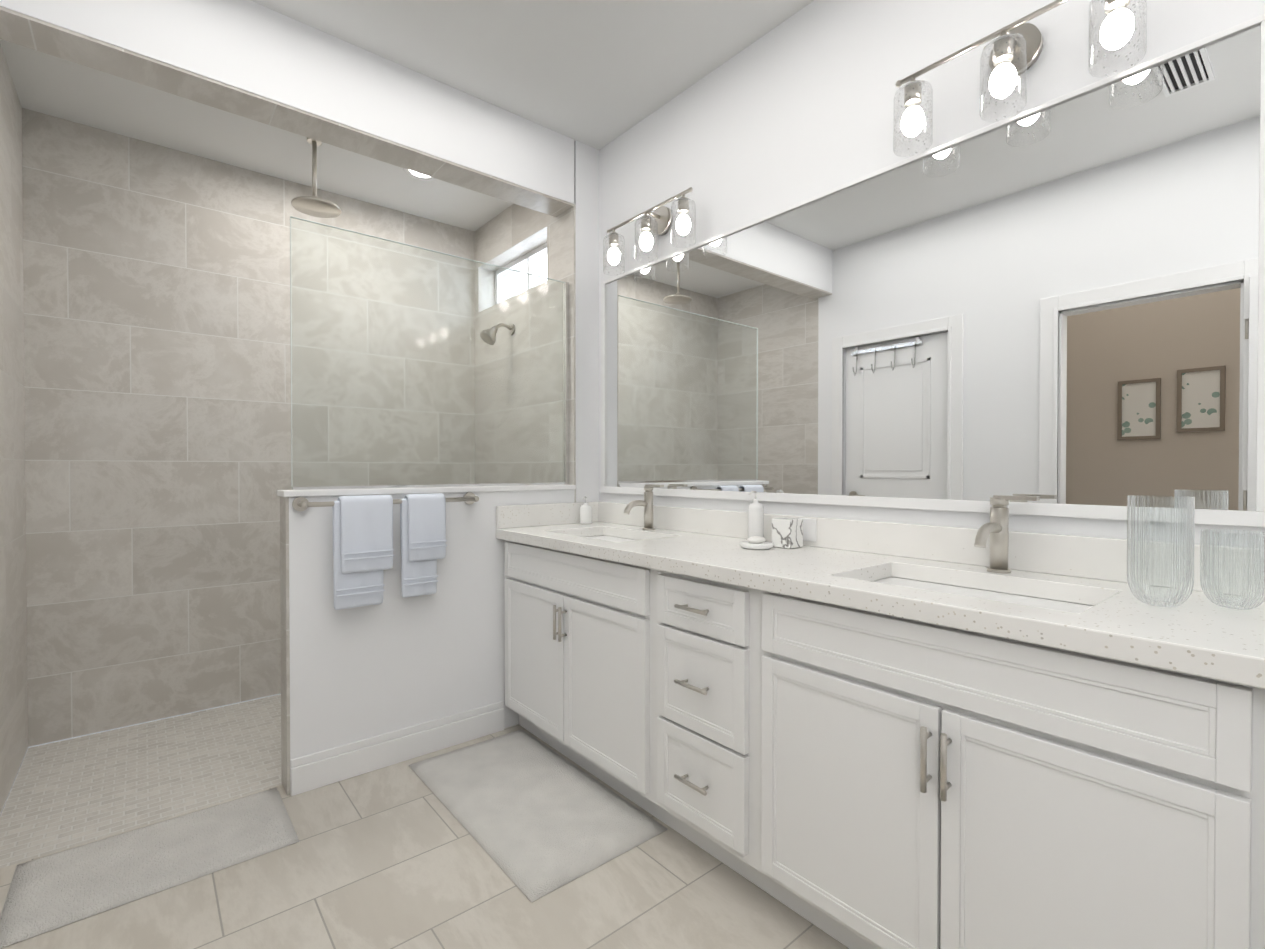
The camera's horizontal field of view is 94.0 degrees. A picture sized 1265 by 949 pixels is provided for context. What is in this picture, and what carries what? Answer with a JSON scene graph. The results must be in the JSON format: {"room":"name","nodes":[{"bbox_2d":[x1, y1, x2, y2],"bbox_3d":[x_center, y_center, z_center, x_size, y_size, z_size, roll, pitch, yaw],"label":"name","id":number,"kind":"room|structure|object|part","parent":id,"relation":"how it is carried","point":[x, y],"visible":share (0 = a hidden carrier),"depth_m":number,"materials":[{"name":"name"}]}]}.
{"room":"bathroom","nodes":[
{"label":"bathroom","id":0,"kind":"room"},
{"bbox_2d":[0,44,27,813],"bbox_3d":[-2.248,-0.236,2.037,0.100,2.760,1.002,0,1,-40],"label":"wall","id":1,"kind":"structure","parent":0,"point":[13,682],"depth_m":2.21,"materials":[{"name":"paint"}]},
{"bbox_2d":[22,108,474,746],"bbox_3d":[-1.738,-0.247,3.178,2.344,2.760,0.100,0,1,-40],"label":"wall","id":2,"kind":"structure","parent":0,"point":[168,406],"depth_m":2.81,"materials":[{"name":"tile"}]},
{"bbox_2d":[0,0,573,216],"bbox_3d":[-1.102,-1.458,2.285,1.994,0.320,0.165,0,1,-40],"label":"wall","id":3,"kind":"structure","parent":0,"point":[249,59],"depth_m":2.13,"materials":[{"name":"white paint"}]},
{"bbox_2d":[561,141,598,501],"bbox_3d":[-0.224,-0.245,2.995,0.250,2.760,0.115,0,1,-40],"label":"wall","id":4,"kind":"structure","parent":3,"relation":"attached to","point":[580,246],"depth_m":2.91,"materials":[{"name":"white paint"}]},
{"bbox_2d":[0,694,848,948],"bbox_3d":[-0.389,1.199,1.571,2.144,0.100,4.116,0,1,-40],"label":"floor","id":5,"kind":"structure","parent":0,"point":[395,856],"depth_m":1.69,"materials":[{"name":"tile"}]},
{"bbox_2d":[0,787,298,948],"bbox_3d":[-1.422,1.140,1.783,0.660,0.012,0.405,0,1,-40],"label":"area rug","id":6,"kind":"object","parent":5,"relation":"on","point":[45,894],"visible":1,"depth_m":1.73,"materials":[{"name":"white fabric"}]},
{"bbox_2d":[408,729,667,902],"bbox_3d":[-0.383,1.134,2.105,0.500,0.018,0.950,0,1,-40],"label":"area rug","id":7,"kind":"object","parent":5,"relation":"on","point":[535,818],"visible":1,"depth_m":1.98,"materials":[{"name":"white fabric"}]},
{"bbox_2d":[496,536,1264,948],"bbox_3d":[0.459,0.719,1.765,0.582,0.856,2.656,0,1,-40],"label":"bathroom vanity","id":8,"kind":"object","parent":5,"relation":"on","point":[994,732],"depth_m":1.24,"materials":[{"name":"white paint"}]},
{"bbox_2d":[496,520,1264,679],"bbox_3d":[0.463,0.269,1.765,0.570,0.043,2.657,0,1,-40],"label":"countertop","id":9,"kind":"structure","parent":8,"relation":"on","point":[1198,632],"depth_m":1.30,"materials":[{"name":"white stone"}]},
{"bbox_2d":[580,496,591,523],"bbox_3d":[-0.225,0.169,2.826,0.062,0.132,0.058,0,1,-40],"label":"soap dispenser","id":10,"kind":"object","parent":9,"relation":"on","point":[585,513],"visible":1,"depth_m":2.80,"materials":[{"name":"white ceramic"}]},
{"bbox_2d":[576,532,647,539],"bbox_3d":[-0.093,0.337,2.423,0.372,0.130,0.561,0,1,-40],"label":"sink","id":11,"kind":"object","parent":9,"relation":"in","point":[599,535],"depth_m":2.64,"materials":[{"name":"white ceramic"}]},
{"bbox_2d":[620,484,663,527],"bbox_3d":[0.046,0.142,2.500,0.164,0.196,0.112,0,1,-40],"label":"faucet","id":12,"kind":"object","parent":9,"relation":"on","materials":[{"name":"silver metal"}]},
{"bbox_2d":[748,491,763,537],"bbox_3d":[0.439,0.150,2.116,0.067,0.185,0.056,0,1,-40],"label":"lotion bottle","id":13,"kind":"object","parent":9,"relation":"on","point":[755,518],"visible":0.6,"depth_m":2.10,"materials":[{"name":"white plastic"}]},
{"bbox_2d":[739,536,773,549],"bbox_3d":[0.412,0.225,1.962,0.112,0.038,0.112,0,1,-40],"label":"soap dish","id":14,"kind":"object","parent":9,"relation":"on","point":[757,543],"visible":0.98,"depth_m":1.93,"materials":[{"name":"white ceramic"}]},
{"bbox_2d":[772,517,802,548],"bbox_3d":[0.521,0.196,1.984,0.075,0.095,0.075,0,1,-40],"label":"tumbler","id":15,"kind":"object","parent":9,"relation":"on","point":[787,533],"visible":0.9,"depth_m":1.96,"materials":[{"name":"white stone"}]},
{"bbox_2d":[600,502,1264,595],"bbox_3d":[0.675,0.195,1.941,0.020,0.100,2.657,0,1,-40],"label":"backsplash","id":16,"kind":"structure","parent":9,"relation":"on","point":[1101,558],"depth_m":1.65,"materials":[{"name":"white stone"}]},
{"bbox_2d":[799,518,816,541],"bbox_3d":[0.597,0.188,2.014,0.006,0.077,0.070,0,1,-40],"label":"outlet","id":17,"kind":"object","parent":16,"relation":"attached to","point":[809,524],"depth_m":2.00,"materials":[{"name":"white paint"}]},
{"bbox_2d":[860,572,1095,611],"bbox_3d":[0.777,0.347,1.377,0.372,0.130,0.563,0,1,-40],"label":"sink","id":18,"kind":"object","parent":9,"relation":"in","point":[969,587],"depth_m":1.47,"materials":[{"name":"white ceramic"}]},
{"bbox_2d":[972,495,1039,571],"bbox_3d":[0.916,0.152,1.455,0.164,0.196,0.112,0,1,-40],"label":"faucet","id":19,"kind":"object","parent":9,"relation":"on","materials":[{"name":"silver metal"}]},
{"bbox_2d":[1126,495,1194,607],"bbox_3d":[1.012,0.147,1.131,0.097,0.210,0.097,0,1,-40],"label":"drinking glass","id":20,"kind":"object","parent":9,"relation":"on","point":[1189,526],"visible":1,"depth_m":1.11,"materials":[{"name":"clear glass"}]},
{"bbox_2d":[1200,529,1264,609],"bbox_3d":[1.134,0.179,1.111,0.093,0.145,0.093,0,1,-40],"label":"vase","id":21,"kind":"object","parent":9,"relation":"on","point":[1204,545],"visible":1,"depth_m":1.10,"materials":[{"name":"clear glass"}]},
{"bbox_2d":[280,489,574,794],"bbox_3d":[-0.792,0.608,2.530,1.230,1.064,0.115,0,1,-40],"label":"wall","id":22,"kind":"structure","parent":0,"point":[395,660],"depth_m":2.32,"materials":[{"name":"white paint"}]},
{"bbox_2d":[292,492,478,609],"bbox_3d":[-0.910,0.282,2.277,0.692,0.410,0.115,0,1,-40],"label":"towel rail","id":23,"kind":"object","parent":22,"relation":"attached to","point":[363,550],"visible":1,"depth_m":2.20,"materials":[{"name":"white fabric"}]},
{"bbox_2d":[291,701,504,795],"bbox_3d":[-0.895,1.077,2.365,0.835,0.128,0.015,0,1,-40],"label":"baseboard","id":24,"kind":"structure","parent":22,"relation":"attached to","point":[312,771],"depth_m":2.31,"materials":[{"name":"white paint"}]},
{"bbox_2d":[277,485,575,496],"bbox_3d":[-0.795,0.065,2.522,1.238,0.022,0.139,0,1,-40],"label":"ledge","id":25,"kind":"object","parent":22,"relation":"on","point":[334,492],"depth_m":2.37,"materials":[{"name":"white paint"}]},
{"bbox_2d":[290,216,568,489],"bbox_3d":[-0.781,-0.444,2.528,1.201,0.994,0.024,0,1,-40],"label":"glass panel","id":26,"kind":"object","parent":25,"relation":"on","point":[565,400],"visible":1,"depth_m":2.54,"materials":[{"name":"clear glass"}]},
{"bbox_2d":[496,501,599,527],"bbox_3d":[-0.388,0.187,2.772,0.550,0.100,0.020,0,1,-40],"label":"backsplash","id":27,"kind":"structure","parent":22,"relation":"attached to","point":[509,516],"depth_m":2.73,"materials":[{"name":"white stone"}]},
{"bbox_2d":[474,204,561,483],"bbox_3d":[-0.581,-0.249,3.424,0.250,2.760,1.002,0,1,-40],"label":"wall","id":28,"kind":"structure","parent":0,"point":[510,234],"depth_m":3.31,"materials":[{"name":"tile"}]},
{"bbox_2d":[480,323,514,344],"bbox_3d":[-0.754,-0.785,3.280,0.194,0.135,0.096,0,1,-40],"label":"shower","id":29,"kind":"object","parent":28,"relation":"attached to","point":[488,337],"depth_m":3.25,"materials":[{"name":"silver metal"}]},
{"bbox_2d":[495,243,546,304],"bbox_3d":[-0.602,-1.149,3.449,0.030,0.280,0.810,0,1,-40],"label":"window","id":30,"kind":"structure","parent":28,"relation":"in","point":[529,257],"depth_m":3.51,"materials":[{"name":"white plastic"}]},
{"bbox_2d":[250,0,813,149],"bbox_3d":[-0.085,-1.657,1.178,2.144,0.100,3.165,0,1,-40],"label":"ceiling","id":31,"kind":"structure","parent":0,"point":[598,74],"depth_m":2.22,"materials":[{"name":"white paint"}]},
{"bbox_2d":[599,0,1264,548],"bbox_3d":[0.823,-0.234,1.840,0.120,2.760,3.000,0,1,-40],"label":"wall","id":32,"kind":"structure","parent":0,"point":[1057,304],"depth_m":1.67,"materials":[{"name":"white paint"}]},
{"bbox_2d":[603,187,695,274],"bbox_3d":[0.079,-1.046,2.540,0.153,0.246,0.550,0,1,-40],"label":"sconce","id":33,"kind":"object","parent":32,"relation":"attached to","point":[659,221],"visible":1,"depth_m":2.51,"materials":[{"name":"clear glass"}]},
{"bbox_3d":[-0.085,-0.999,2.696,0.060,0.081,0.060,0,1,-40],"label":"bulb","id":34,"kind":"part","parent":33,"relation":"part of","materials":[{"name":"white glass"}]},
{"bbox_3d":[-0.085,-1.007,2.696,0.100,0.166,0.100,0,1,-40],"label":"lamp shade","id":35,"kind":"part","parent":33,"relation":"part of","materials":[{"name":"clear glass"}]},
{"bbox_3d":[0.059,-0.997,2.523,0.060,0.081,0.060,0,1,-40],"label":"bulb","id":36,"kind":"part","parent":33,"relation":"part of","materials":[{"name":"white glass"}]},
{"bbox_3d":[0.059,-1.005,2.523,0.100,0.166,0.100,0,1,-40],"label":"lamp shade","id":37,"kind":"part","parent":33,"relation":"part of","materials":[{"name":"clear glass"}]},
{"bbox_3d":[0.203,-1.004,2.350,0.100,0.166,0.100,0,1,-40],"label":"lamp shade","id":38,"kind":"part","parent":33,"relation":"part of","materials":[{"name":"clear glass"}]},
{"bbox_3d":[0.203,-0.996,2.350,0.060,0.081,0.060,0,1,-40],"label":"bulb","id":39,"kind":"part","parent":33,"relation":"part of","materials":[{"name":"white glass"}]},
{"bbox_2d":[893,0,1146,155],"bbox_3d":[0.949,-1.035,1.495,0.153,0.246,0.550,0,1,-40],"label":"sconce","id":40,"kind":"object","parent":32,"relation":"attached to","point":[1016,50],"visible":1,"depth_m":1.47,"materials":[{"name":"clear glass"}]},
{"bbox_3d":[0.785,-0.997,1.651,0.100,0.166,0.100,0,1,-40],"label":"lamp shade","id":41,"kind":"part","parent":40,"relation":"part of","materials":[{"name":"clear glass"}]},
{"bbox_3d":[0.785,-0.989,1.651,0.060,0.081,0.060,0,1,-40],"label":"bulb","id":42,"kind":"part","parent":40,"relation":"part of","materials":[{"name":"white glass"}]},
{"bbox_3d":[0.929,-0.987,1.478,0.060,0.081,0.060,0,1,-40],"label":"bulb","id":43,"kind":"part","parent":40,"relation":"part of","materials":[{"name":"white glass"}]},
{"bbox_3d":[0.929,-0.995,1.478,0.100,0.166,0.100,0,1,-40],"label":"lamp shade","id":44,"kind":"part","parent":40,"relation":"part of","materials":[{"name":"clear glass"}]},
{"bbox_3d":[1.073,-0.986,1.305,0.060,0.081,0.060,0,1,-40],"label":"bulb","id":45,"kind":"part","parent":40,"relation":"part of","materials":[{"name":"white glass"}]},
{"bbox_3d":[1.073,-0.994,1.305,0.100,0.166,0.100,0,1,-40],"label":"lamp shade","id":46,"kind":"part","parent":40,"relation":"part of","materials":[{"name":"clear glass"}]},
{"label":"outside","id":47,"kind":"structure","parent":0,"visible":0},
{"bbox_2d":[514,259,546,295],"bbox_3d":[-0.352,-1.151,3.657,0.010,1.480,1.810,0,1,-40],"label":"sky","id":48,"kind":"structure","parent":47,"point":[542,268],"depth_m":4.03,"materials":[{"name":"white"}]},
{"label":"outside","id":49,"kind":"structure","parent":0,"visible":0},
{"bbox_2d":[0,39,513,230],"bbox_3d":[-1.459,-1.622,2.712,1.994,0.200,0.952,0,1,-40],"label":"ceiling","id":50,"kind":"structure","parent":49,"point":[48,84],"depth_m":2.66,"materials":[{"name":"white paint"}]},
{"bbox_2d":[291,137,341,217],"bbox_3d":[-1.437,-1.365,2.680,0.204,0.314,0.204,0,1,-40],"label":"shower head","id":51,"kind":"object","parent":50,"relation":"attached to","point":[314,205],"visible":0.96,"depth_m":2.67},
{"bbox_2d":[403,168,435,180],"bbox_3d":[-1.055,-1.521,2.958,0.182,0.008,0.182,0,1,-40],"label":"recessed light","id":52,"kind":"object","parent":50,"relation":"attached to","point":[416,175],"visible":0.44,"depth_m":3.00,"materials":[{"name":"white paint"}]}
]}

